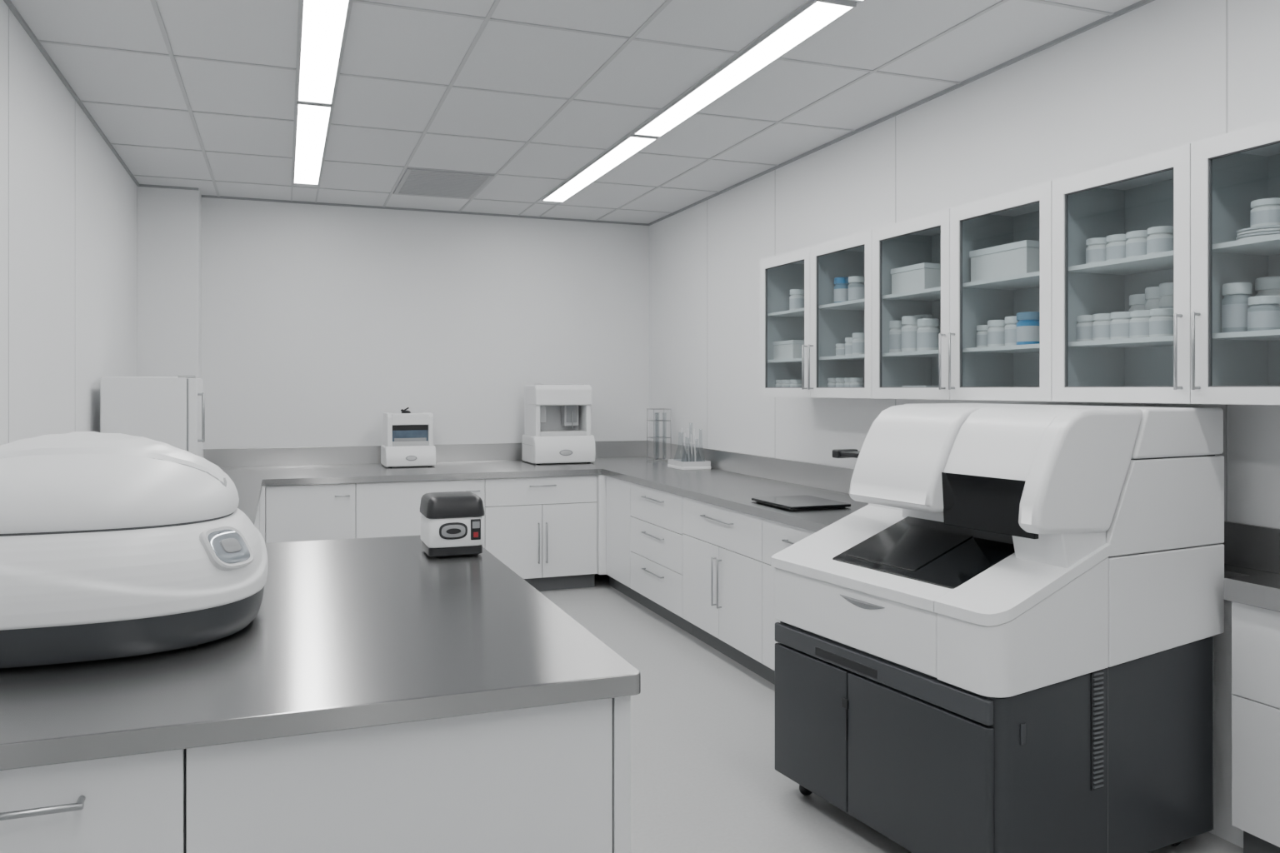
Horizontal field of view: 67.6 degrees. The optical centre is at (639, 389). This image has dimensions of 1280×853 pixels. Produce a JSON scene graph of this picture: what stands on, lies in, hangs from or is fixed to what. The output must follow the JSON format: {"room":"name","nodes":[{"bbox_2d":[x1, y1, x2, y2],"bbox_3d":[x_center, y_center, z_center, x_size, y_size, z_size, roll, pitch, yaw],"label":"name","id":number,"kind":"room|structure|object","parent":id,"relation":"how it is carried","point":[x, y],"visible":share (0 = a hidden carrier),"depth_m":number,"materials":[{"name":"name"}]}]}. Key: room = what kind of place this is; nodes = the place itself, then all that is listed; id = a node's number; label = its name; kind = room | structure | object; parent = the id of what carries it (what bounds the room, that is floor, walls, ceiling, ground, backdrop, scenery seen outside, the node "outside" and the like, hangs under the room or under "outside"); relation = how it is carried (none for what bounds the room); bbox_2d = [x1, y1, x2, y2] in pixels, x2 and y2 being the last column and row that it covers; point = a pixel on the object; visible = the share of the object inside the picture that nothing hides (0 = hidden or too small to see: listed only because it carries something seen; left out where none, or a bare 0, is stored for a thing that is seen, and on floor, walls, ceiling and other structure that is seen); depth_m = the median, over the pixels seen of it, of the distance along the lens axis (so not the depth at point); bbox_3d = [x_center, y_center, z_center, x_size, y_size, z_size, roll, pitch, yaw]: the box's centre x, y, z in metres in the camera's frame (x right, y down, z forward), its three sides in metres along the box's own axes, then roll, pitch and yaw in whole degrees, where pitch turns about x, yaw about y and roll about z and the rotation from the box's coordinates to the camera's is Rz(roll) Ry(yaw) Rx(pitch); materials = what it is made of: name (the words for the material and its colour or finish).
{"room":"laboratory","nodes":[
{"label":"laboratory","id":0,"kind":"room"},
{"bbox_2d":[0,0,137,445],"bbox_3d":[-1.969,0.016,2.332,0.100,2.968,10.345,0,0,-20],"label":"wall","id":1,"kind":"structure","parent":0,"point":[42,109],"depth_m":4.37,"materials":[{"name":"paint"}]},
{"bbox_2d":[8,7,9,443],"bbox_3d":[-2.402,0.016,3.640,0.002,2.968,0.006,0,0,-20],"label":"trim","id":2,"kind":"structure","parent":1,"relation":"attached to","point":[8,7],"depth_m":3.64,"materials":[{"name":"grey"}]},
{"bbox_2d":[3,0,139,186],"bbox_3d":[-1.868,-1.460,2.228,0.015,0.016,9.880,0,0,-20],"label":"trim","id":3,"kind":"structure","parent":1,"relation":"attached to","point":[8,2],"depth_m":4.49,"materials":[{"name":"grey"}]},
{"bbox_2d":[75,100,75,431],"bbox_3d":[-2.835,0.016,4.802,0.002,2.968,0.006,0,0,-20],"label":"trim","id":4,"kind":"structure","parent":1,"relation":"attached to","point":[75,100],"depth_m":4.80,"materials":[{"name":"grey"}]},
{"bbox_2d":[137,186,201,379],"bbox_3d":[-3.460,0.016,7.048,0.400,2.968,0.265,0,0,-20],"label":"wall column","id":5,"kind":"structure","parent":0,"point":[169,220],"depth_m":6.92,"materials":[{"name":"paint"}]},
{"bbox_2d":[139,184,198,190],"bbox_3d":[-3.404,-1.460,6.919,0.385,0.016,0.015,0,0,-20],"label":"trim","id":6,"kind":"structure","parent":5,"relation":"attached to","point":[140,185],"depth_m":6.91,"materials":[{"name":"grey"}]},
{"bbox_2d":[201,197,649,531],"bbox_3d":[-1.823,0.016,7.853,4.030,2.968,0.100,0,0,-20],"label":"wall","id":7,"kind":"structure","parent":0,"point":[319,322],"depth_m":7.77,"materials":[{"name":"paint"}]},
{"bbox_2d":[201,195,648,225],"bbox_3d":[-1.623,-1.460,7.866,3.615,0.016,0.015,0,0,-20],"label":"trim","id":8,"kind":"structure","parent":7,"relation":"attached to","point":[202,196],"depth_m":7.78,"materials":[{"name":"grey"}]},
{"bbox_2d":[204,440,649,468],"bbox_3d":[-1.608,0.527,7.867,3.608,0.145,0.017,0,0,-20],"label":"backsplash","id":9,"kind":"structure","parent":7,"relation":"attached to","point":[314,456],"depth_m":7.62,"materials":[{"name":"metal"}]},
{"bbox_2d":[10,0,1140,223],"bbox_3d":[-0.034,-1.518,3.053,4.230,0.100,10.345,0,0,-20],"label":"ceiling","id":10,"kind":"structure","parent":0,"point":[382,42],"depth_m":4.55,"materials":[{"name":"tile"}]},
{"bbox_2d":[293,100,332,184],"bbox_3d":[-2.013,-1.459,5.829,0.170,0.018,2.010,0,0,-20],"label":"ceiling light","id":11,"kind":"object","parent":10,"relation":"in","point":[312,120],"depth_m":5.58,"materials":[{"name":"white plastic"}]},
{"bbox_2d":[297,0,350,104],"bbox_3d":[-1.297,-1.459,3.908,0.170,0.018,2.010,0,0,-20],"label":"ceiling light","id":12,"kind":"object","parent":10,"relation":"in","point":[322,29],"depth_m":4.07,"materials":[{"name":"white plastic"}]},
{"bbox_2d":[393,168,494,199],"bbox_3d":[-1.421,-1.460,6.845,0.580,0.015,0.870,0,0,-20],"label":"ceiling vent","id":13,"kind":"object","parent":10,"relation":"in","point":[414,182],"depth_m":6.78,"materials":[{"name":"grey metal"}]},
{"bbox_2d":[38,0,1113,220],"bbox_3d":[-0.034,-1.466,3.053,4.030,0.005,10.145,0,0,-20],"label":"grid","id":14,"kind":"object","parent":10,"relation":"attached to","point":[487,18],"depth_m":4.67,"materials":[{"name":"grey metal"}]},
{"bbox_2d":[541,133,658,202],"bbox_3d":[-0.326,-1.459,6.458,0.170,0.018,2.010,0,0,-20],"label":"ceiling light","id":15,"kind":"object","parent":10,"relation":"in","point":[631,145],"depth_m":6.23,"materials":[{"name":"white plastic"}]},
{"bbox_2d":[632,0,856,137],"bbox_3d":[0.390,-1.459,4.537,0.170,0.018,2.010,0,0,-20],"label":"ceiling light","id":16,"kind":"object","parent":10,"relation":"in","point":[816,15],"depth_m":4.24,"materials":[{"name":"white plastic"}]},
{"bbox_2d":[540,574,1243,852],"bbox_3d":[-0.034,1.550,3.053,4.230,0.100,10.345,0,0,-20],"label":"floor","id":17,"kind":"structure","parent":0,"point":[705,779],"depth_m":3.89,"materials":[{"name":"plastic"}]},
{"bbox_2d":[254,486,265,543],"bbox_3d":[-2.535,1.073,5.250,0.858,0.853,3.590,0,0,-20],"label":"base cabinet","id":18,"kind":"object","parent":17,"relation":"on","point":[262,497],"visible":0.03,"depth_m":6.33,"materials":[{"name":"grey"}]},
{"bbox_2d":[223,469,264,524],"bbox_3d":[-2.558,0.623,5.279,0.845,0.045,3.675,0,0,-20],"label":"countertop","id":19,"kind":"structure","parent":18,"relation":"on","point":[248,483],"depth_m":5.81,"materials":[{"name":"metal"}]},
{"bbox_2d":[100,375,204,457],"bbox_3d":[-2.758,0.262,5.471,0.514,0.676,0.424,0,0,-20],"label":"refrigerator","id":20,"kind":"object","parent":19,"relation":"on","point":[169,410],"visible":0.6,"depth_m":5.28,"materials":[{"name":"metal"}]},
{"bbox_2d":[265,483,355,543],"bbox_3d":[-2.408,1.073,6.970,0.575,0.853,1.116,0,0,-20],"label":"base cabinet","id":21,"kind":"object","parent":17,"relation":"on","point":[318,512],"visible":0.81,"depth_m":6.47,"materials":[{"name":"grey laminate"}]},
{"bbox_2d":[0,535,640,852],"bbox_3d":[-1.151,1.050,2.711,1.687,0.900,2.112,0,0,-20],"label":"island","id":22,"kind":"object","parent":17,"relation":"on","point":[381,695],"depth_m":1.92,"materials":[{"name":"metal"}]},
{"bbox_2d":[0,431,268,668],"bbox_3d":[-1.367,0.352,2.350,0.850,0.495,0.730,0,0,-20],"label":"centrifuge","id":23,"kind":"object","parent":22,"relation":"on","point":[112,545],"visible":1,"depth_m":2.12,"materials":[{"name":"white plastic"}]},
{"bbox_2d":[420,491,484,559],"bbox_3d":[-0.686,0.491,3.487,0.206,0.217,0.232,0,0,-20],"label":"mini centrifuge","id":24,"kind":"object","parent":22,"relation":"on","point":[452,523],"visible":1,"depth_m":3.39,"materials":[{"name":"black"}]},
{"bbox_2d":[355,479,484,548],"bbox_3d":[-1.719,1.073,7.227,0.892,0.853,1.116,0,0,-20],"label":"base cabinet","id":25,"kind":"object","parent":17,"relation":"on","point":[382,509],"visible":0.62,"depth_m":6.67,"materials":[{"name":"grey"}]},
{"bbox_2d":[485,475,597,591],"bbox_3d":[-0.902,1.073,7.531,0.847,0.853,1.116,0,0,-20],"label":"base cabinet","id":26,"kind":"object","parent":17,"relation":"on","point":[544,530],"visible":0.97,"depth_m":7.04,"materials":[{"name":"grey"}]},
{"bbox_2d":[596,475,614,588],"bbox_3d":[-0.113,1.073,7.820,0.828,0.853,1.127,0,0,-20],"label":"base cabinet","id":27,"kind":"object","parent":17,"relation":"on","point":[602,480],"visible":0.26,"depth_m":7.16,"materials":[{"name":"laminate"}]},
{"bbox_2d":[220,456,668,486],"bbox_3d":[-1.422,0.623,7.349,3.623,0.045,1.119,0,0,-20],"label":"countertop","id":28,"kind":"structure","parent":27,"relation":"on","point":[356,473],"depth_m":7.06,"materials":[{"name":"metal"}]},
{"bbox_2d":[380,407,435,468],"bbox_3d":[-1.800,0.370,7.434,0.380,0.459,0.391,0,0,-20],"label":"instrument","id":29,"kind":"object","parent":28,"relation":"on","point":[407,436],"visible":1,"depth_m":7.30,"materials":[{"name":"white plastic"}]},
{"bbox_2d":[392,425,428,430],"bbox_3d":[-1.756,0.295,7.316,0.268,0.040,0.004,0,0,-20],"label":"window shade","id":30,"kind":"object","parent":29,"relation":"hanging from","point":[395,427],"depth_m":7.32,"materials":[{"name":"black"}]},
{"bbox_2d":[522,384,595,464],"bbox_3d":[-0.662,0.280,7.787,0.510,0.640,0.444,0,0,-20],"label":"instrument","id":31,"kind":"object","parent":28,"relation":"on","point":[557,417],"visible":1,"depth_m":7.64,"materials":[{"name":"white plastic"}]},
{"bbox_2d":[646,408,671,463],"bbox_3d":[0.157,0.380,7.881,0.157,0.440,0.157,0,0,-20],"label":"stand","id":32,"kind":"object","parent":28,"relation":"on","point":[653,409],"visible":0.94,"depth_m":7.87,"materials":[{"name":"silver metal"}]},
{"bbox_2d":[606,476,639,603],"bbox_3d":[0.203,1.073,7.050,0.775,0.853,0.528,0,0,-20],"label":"base cabinet","id":33,"kind":"object","parent":17,"relation":"on","point":[618,516],"visible":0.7,"depth_m":6.89,"materials":[{"name":"grey laminate"}]},
{"bbox_2d":[630,482,692,634],"bbox_3d":[0.444,1.073,6.361,0.804,0.853,0.928,0,0,-20],"label":"base cabinet","id":34,"kind":"object","parent":17,"relation":"on","point":[656,520],"visible":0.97,"depth_m":6.19,"materials":[{"name":"grey laminate"}]},
{"bbox_2d":[682,496,774,684],"bbox_3d":[0.786,1.073,5.443,0.804,0.853,1.028,0,0,-20],"label":"base cabinet","id":35,"kind":"object","parent":17,"relation":"on","point":[722,562],"visible":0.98,"depth_m":5.26,"materials":[{"name":"grey laminate"}]},
{"bbox_2d":[762,518,814,684],"bbox_3d":[1.122,1.073,4.543,0.804,0.853,0.888,0,0,-20],"label":"base cabinet","id":36,"kind":"object","parent":17,"relation":"on","point":[777,537],"visible":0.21,"depth_m":4.75,"materials":[{"name":"grey laminate"}]},
{"bbox_2d":[602,467,868,532],"bbox_3d":[0.693,0.623,5.714,0.801,0.045,3.423,0,0,-20],"label":"countertop","id":37,"kind":"structure","parent":36,"relation":"on","point":[732,491],"depth_m":5.62,"materials":[{"name":"metal"}]},
{"bbox_2d":[667,428,710,469],"bbox_3d":[0.372,0.430,7.247,0.240,0.340,0.310,0,0,-20],"label":"rack","id":38,"kind":"object","parent":37,"relation":"on","point":[681,464],"visible":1,"depth_m":7.14,"materials":[{"name":"white"}]},
{"bbox_2d":[667,459,710,469],"bbox_3d":[0.372,0.570,7.247,0.240,0.060,0.310,0,0,-20],"label":"tray","id":39,"kind":"object","parent":38,"relation":"on","point":[681,464],"depth_m":7.13,"materials":[{"name":"white plastic"}]},
{"bbox_2d":[751,495,850,510],"bbox_3d":[0.828,0.589,4.951,0.350,0.022,0.440,0,0,-20],"label":"plate","id":40,"kind":"object","parent":37,"relation":"on","point":[803,502],"visible":1,"depth_m":4.86,"materials":[{"name":"black"}]},
{"bbox_2d":[770,403,1224,852],"bbox_3d":[1.186,0.779,3.337,1.048,1.441,1.076,0,0,-27],"label":"laboratory analyzer","id":41,"kind":"object","parent":17,"relation":"on","point":[1008,648],"visible":1,"depth_m":2.94,"materials":[{"name":"grey plastic"}]},
{"bbox_2d":[845,522,972,571],"bbox_3d":[0.915,0.535,3.270,0.270,0.101,0.340,0,0,-27],"label":"tray","id":42,"kind":"object","parent":41,"relation":"on","point":[902,547],"depth_m":3.25,"materials":[{"name":"black"}]},
{"bbox_2d":[849,405,1024,513],"bbox_3d":[1.044,0.237,3.368,0.469,0.355,0.405,0,0,-27],"label":"hood","id":43,"kind":"object","parent":41,"relation":"attached to","point":[904,457],"depth_m":3.25,"materials":[{"name":"white plastic"}]},
{"bbox_2d":[943,406,1114,480],"bbox_3d":[1.246,0.171,3.046,0.416,0.223,0.343,0,0,-27],"label":"hood","id":44,"kind":"object","parent":41,"relation":"attached to","point":[982,443],"depth_m":2.99,"materials":[{"name":"white plastic"}]},
{"bbox_2d":[1018,408,1142,534],"bbox_3d":[1.313,0.243,2.841,0.476,0.368,0.077,0,0,-27],"label":"hood","id":45,"kind":"object","parent":41,"relation":"attached to","point":[1085,474],"depth_m":2.80,"materials":[{"name":"white plastic"}]},
{"bbox_2d":[1090,669,1103,790],"bbox_3d":[1.353,1.005,2.833,0.052,0.360,0.004,0,0,-27],"label":"vent","id":46,"kind":"object","parent":41,"relation":"attached to","point":[1097,675],"depth_m":2.83,"materials":[{"name":"grey plastic"}]},
{"bbox_2d":[1208,563,1274,848],"bbox_3d":[1.815,1.050,3.662,0.131,0.900,1.195,0,0,-20],"label":"base cabinet","id":47,"kind":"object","parent":17,"relation":"on","point":[1222,827],"depth_m":3.19,"materials":[{"name":"laminate"}]},
{"bbox_2d":[1231,601,1279,852],"bbox_3d":[2.696,1.086,1.163,0.215,0.828,4.095,0,0,-20],"label":"base cabinet","id":48,"kind":"object","parent":17,"relation":"on","point":[1255,631],"visible":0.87,"depth_m":2.97,"materials":[{"name":"grey laminate"}]},
{"bbox_2d":[1224,573,1279,612],"bbox_3d":[2.686,0.635,1.162,0.246,0.070,4.100,0,0,-20],"label":"countertop","id":49,"kind":"structure","parent":48,"relation":"on","point":[1262,591],"depth_m":2.97,"materials":[{"name":"metal"}]},
{"bbox_2d":[649,0,1279,528],"bbox_3d":[1.901,0.016,3.775,0.100,2.968,10.345,0,0,-20],"label":"wall","id":50,"kind":"structure","parent":0,"point":[1149,78],"depth_m":4.73,"materials":[{"name":"paint"}]},
{"bbox_2d":[706,200,707,448],"bbox_3d":[0.517,0.016,7.343,0.002,2.968,0.006,0,0,-20],"label":"trim","id":51,"kind":"structure","parent":50,"relation":"attached to","point":[707,200],"depth_m":7.35,"materials":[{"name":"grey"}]},
{"bbox_2d":[760,230,875,399],"bbox_3d":[1.078,-0.368,5.289,0.378,0.832,1.170,0,0,-20],"label":"upper cabinet","id":52,"kind":"object","parent":50,"relation":"attached to","point":[822,323],"visible":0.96,"depth_m":5.28,"materials":[{"name":"laminate"}]},
{"bbox_2d":[775,380,801,387],"bbox_3d":[0.867,-0.013,5.741,0.086,0.085,0.349,0,0,-20],"label":"jars","id":53,"kind":"object","parent":52,"relation":"in","point":[780,383],"visible":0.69,"depth_m":5.66,"materials":[{"name":"white plastic"}]},
{"bbox_2d":[773,340,804,359],"bbox_3d":[0.932,-0.230,5.716,0.188,0.110,0.248,0,0,-20],"label":"storage box","id":54,"kind":"object","parent":52,"relation":"in","point":[792,348],"visible":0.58,"depth_m":5.62,"materials":[{"name":"white plastic"}]},
{"bbox_2d":[789,289,804,309],"bbox_3d":[0.926,-0.520,5.637,0.090,0.130,0.089,0,0,-20],"label":"jars","id":55,"kind":"object","parent":52,"relation":"on","point":[797,297],"visible":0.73,"depth_m":5.60,"materials":[{"name":"white plastic"}]},
{"bbox_2d":[834,276,849,303],"bbox_3d":[1.050,-0.530,5.329,0.095,0.150,0.359,0,0,-20],"label":"bottles","id":56,"kind":"object","parent":52,"relation":"on","point":[841,287],"visible":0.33,"depth_m":5.16,"materials":[{"name":"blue plastic"}]},
{"bbox_2d":[827,377,863,387],"bbox_3d":[1.106,-0.015,5.133,0.084,0.090,0.290,0,0,-20],"label":"jars","id":57,"kind":"object","parent":52,"relation":"in","point":[847,382],"visible":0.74,"depth_m":5.08,"materials":[{"name":"white plastic"}]},
{"bbox_2d":[835,332,864,355],"bbox_3d":[1.129,-0.235,5.119,0.077,0.120,0.230,0,0,-20],"label":"jars","id":58,"kind":"object","parent":52,"relation":"in","point":[855,345],"visible":0.77,"depth_m":5.04,"materials":[{"name":"white plastic"}]},
{"bbox_2d":[835,344,844,355],"bbox_3d":[1.098,-0.210,5.193,0.070,0.070,0.069,0,0,-20],"label":"jar","id":59,"kind":"object","parent":58,"relation":"on","point":[840,349],"depth_m":5.16,"materials":[{"name":"white plastic"}]},
{"bbox_2d":[848,275,864,300],"bbox_3d":[1.150,-0.525,5.075,0.090,0.140,0.089,0,0,-20],"label":"jars","id":60,"kind":"object","parent":52,"relation":"on","point":[857,286],"visible":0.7,"depth_m":5.04,"materials":[{"name":"grey plastic"}]},
{"bbox_2d":[895,115,895,405],"bbox_3d":[1.359,0.016,5.085,0.002,2.968,0.006,0,0,-20],"label":"trim","id":61,"kind":"structure","parent":50,"relation":"attached to","point":[895,116],"depth_m":5.09,"materials":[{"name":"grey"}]},
{"bbox_2d":[648,0,1154,225],"bbox_3d":[1.847,-1.460,3.754,0.015,0.016,10.145,0,0,-20],"label":"trim","id":62,"kind":"structure","parent":50,"relation":"attached to","point":[1142,2],"depth_m":4.67,"materials":[{"name":"grey metal"}]},
{"bbox_2d":[871,180,1051,401],"bbox_3d":[1.487,-0.368,4.192,0.378,0.832,1.170,0,0,-20],"label":"upper cabinet","id":63,"kind":"object","parent":50,"relation":"attached to","point":[961,370],"visible":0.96,"depth_m":4.18,"materials":[{"name":"laminate"}]},
{"bbox_2d":[889,315,939,352],"bbox_3d":[1.312,-0.263,4.614,0.102,0.175,0.328,0,0,-24],"label":"jars","id":64,"kind":"object","parent":63,"relation":"in","point":[912,333],"visible":0.82,"depth_m":4.57,"materials":[{"name":"white plastic"}]},
{"bbox_2d":[890,262,940,294],"bbox_3d":[1.356,-0.520,4.579,0.188,0.130,0.264,0,0,-20],"label":"storage box","id":65,"kind":"object","parent":63,"relation":"on","point":[925,275],"visible":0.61,"depth_m":4.49,"materials":[{"name":"white"}]},
{"bbox_2d":[975,315,1018,347],"bbox_3d":[1.522,-0.237,4.049,0.099,0.125,0.259,0,0,-20],"label":"jars","id":66,"kind":"object","parent":63,"relation":"in","point":[997,332],"visible":0.77,"depth_m":4.01,"materials":[{"name":"white plastic"}]},
{"bbox_2d":[969,240,1039,281],"bbox_3d":[1.588,-0.525,4.013,0.228,0.140,0.341,0,0,-20],"label":"storage box","id":67,"kind":"object","parent":63,"relation":"on","point":[1022,257],"visible":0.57,"depth_m":3.93,"materials":[{"name":"white"}]},
{"bbox_2d":[1015,311,1039,344],"bbox_3d":[1.580,-0.242,3.881,0.100,0.135,0.099,0,0,-20],"label":"bottles","id":68,"kind":"object","parent":63,"relation":"in","point":[1027,328],"visible":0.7,"depth_m":3.84,"materials":[{"name":"blue plastic"}]},
{"bbox_2d":[648,440,1279,574],"bbox_3d":[1.794,0.527,3.884,0.016,0.145,9.825,0,0,-20],"label":"backsplash","id":69,"kind":"structure","parent":50,"relation":"attached to","point":[1253,547],"depth_m":5.76,"materials":[{"name":"metal"}]},
{"bbox_2d":[1051,119,1279,405],"bbox_3d":[1.896,-0.368,3.094,0.378,0.832,1.170,0,0,-20],"label":"upper cabinet","id":70,"kind":"object","parent":50,"relation":"attached to","point":[1205,189],"visible":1,"depth_m":3.14,"materials":[{"name":"laminate"}]},
{"bbox_2d":[1085,237,1107,264],"bbox_3d":[1.696,-0.505,3.537,0.086,0.100,0.085,0,0,-20],"label":"jar","id":71,"kind":"object","parent":70,"relation":"on","point":[1096,251],"depth_m":3.50,"materials":[{"name":"white plastic"}]},
{"bbox_2d":[1075,308,1173,341],"bbox_3d":[1.736,-0.225,3.438,0.094,0.100,0.406,0,0,-20],"label":"jars","id":72,"kind":"object","parent":70,"relation":"in","point":[1157,322],"visible":0.86,"depth_m":3.39,"materials":[{"name":"white plastic"}]},
{"bbox_2d":[1075,315,1094,341],"bbox_3d":[1.682,-0.225,3.591,0.084,0.100,0.083,0,0,-20],"label":"jar","id":73,"kind":"object","parent":72,"relation":"on","point":[1084,327],"depth_m":3.56,"materials":[{"name":"white plastic"}]},
{"bbox_2d":[1092,313,1112,340],"bbox_3d":[1.705,-0.225,3.508,0.084,0.100,0.083,0,0,-20],"label":"jar","id":74,"kind":"object","parent":72,"relation":"on","point":[1101,322],"depth_m":3.48,"materials":[{"name":"white plastic"}]},
{"bbox_2d":[1110,311,1131,339],"bbox_3d":[1.733,-0.225,3.432,0.084,0.100,0.083,0,0,-20],"label":"jar","id":75,"kind":"object","parent":72,"relation":"on","point":[1119,321],"depth_m":3.40,"materials":[{"name":"white plastic"}]},
{"bbox_2d":[1129,310,1150,338],"bbox_3d":[1.764,-0.225,3.356,0.084,0.100,0.083,0,0,-20],"label":"jar","id":76,"kind":"object","parent":72,"relation":"on","point":[1139,320],"depth_m":3.32,"materials":[{"name":"white plastic"}]},
{"bbox_2d":[1085,225,1173,264],"bbox_3d":[1.746,-0.505,3.414,0.094,0.100,0.350,0,0,-20],"label":"jars","id":77,"kind":"object","parent":70,"relation":"on","point":[1155,239],"visible":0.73,"depth_m":3.36,"materials":[{"name":"white plastic"}]},
{"bbox_2d":[1105,234,1127,260],"bbox_3d":[1.732,-0.505,3.458,0.086,0.100,0.085,0,0,-20],"label":"jar","id":78,"kind":"object","parent":77,"relation":"on","point":[1116,243],"depth_m":3.43,"materials":[{"name":"white plastic"}]},
{"bbox_2d":[1125,230,1148,257],"bbox_3d":[1.763,-0.505,3.378,0.086,0.100,0.085,0,0,-20],"label":"jar","id":79,"kind":"object","parent":77,"relation":"on","point":[1136,241],"depth_m":3.35,"materials":[{"name":"white plastic"}]},
{"bbox_2d":[1128,282,1173,311],"bbox_3d":[1.863,-0.275,3.446,0.095,0.200,0.216,0,0,-20],"label":"jars","id":80,"kind":"object","parent":70,"relation":"in","point":[1161,297],"visible":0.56,"depth_m":3.41,"materials":[{"name":"white plastic"}]},
{"bbox_2d":[1221,282,1279,332],"bbox_3d":[1.914,-0.255,2.997,0.090,0.160,0.177,0,0,-20],"label":"jars","id":81,"kind":"object","parent":70,"relation":"in","point":[1241,312],"visible":0.91,"depth_m":3.00,"materials":[{"name":"grey plastic"}]},
{"bbox_2d":[1235,225,1279,240],"bbox_3d":[1.934,-0.474,2.943,0.174,0.038,0.170,0,0,-20],"label":"dishes","id":82,"kind":"object","parent":70,"relation":"on","point":[1262,231],"visible":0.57,"depth_m":2.89,"materials":[{"name":"white ceramic"}]},
{"bbox_2d":[1250,198,1279,227],"bbox_3d":[1.930,-0.537,2.942,0.090,0.085,0.089,0,0,-20],"label":"jars","id":83,"kind":"object","parent":82,"relation":"on","point":[1266,212],"visible":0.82,"depth_m":2.91,"materials":[{"name":"white plastic"}]},
{"bbox_2d":[1255,275,1279,305],"bbox_3d":[2.035,-0.265,2.997,0.105,0.180,0.209,0,0,-20],"label":"jars","id":84,"kind":"object","parent":70,"relation":"in","point":[1266,286],"visible":0.46,"depth_m":3.02,"materials":[{"name":"white plastic"}]},
{"bbox_2d":[1225,0,1227,521],"bbox_3d":[2.024,0.016,3.300,0.002,2.968,0.006,0,0,-20],"label":"trim","id":85,"kind":"structure","parent":50,"relation":"attached to","point":[1226,0],"depth_m":3.30,"materials":[{"name":"grey"}]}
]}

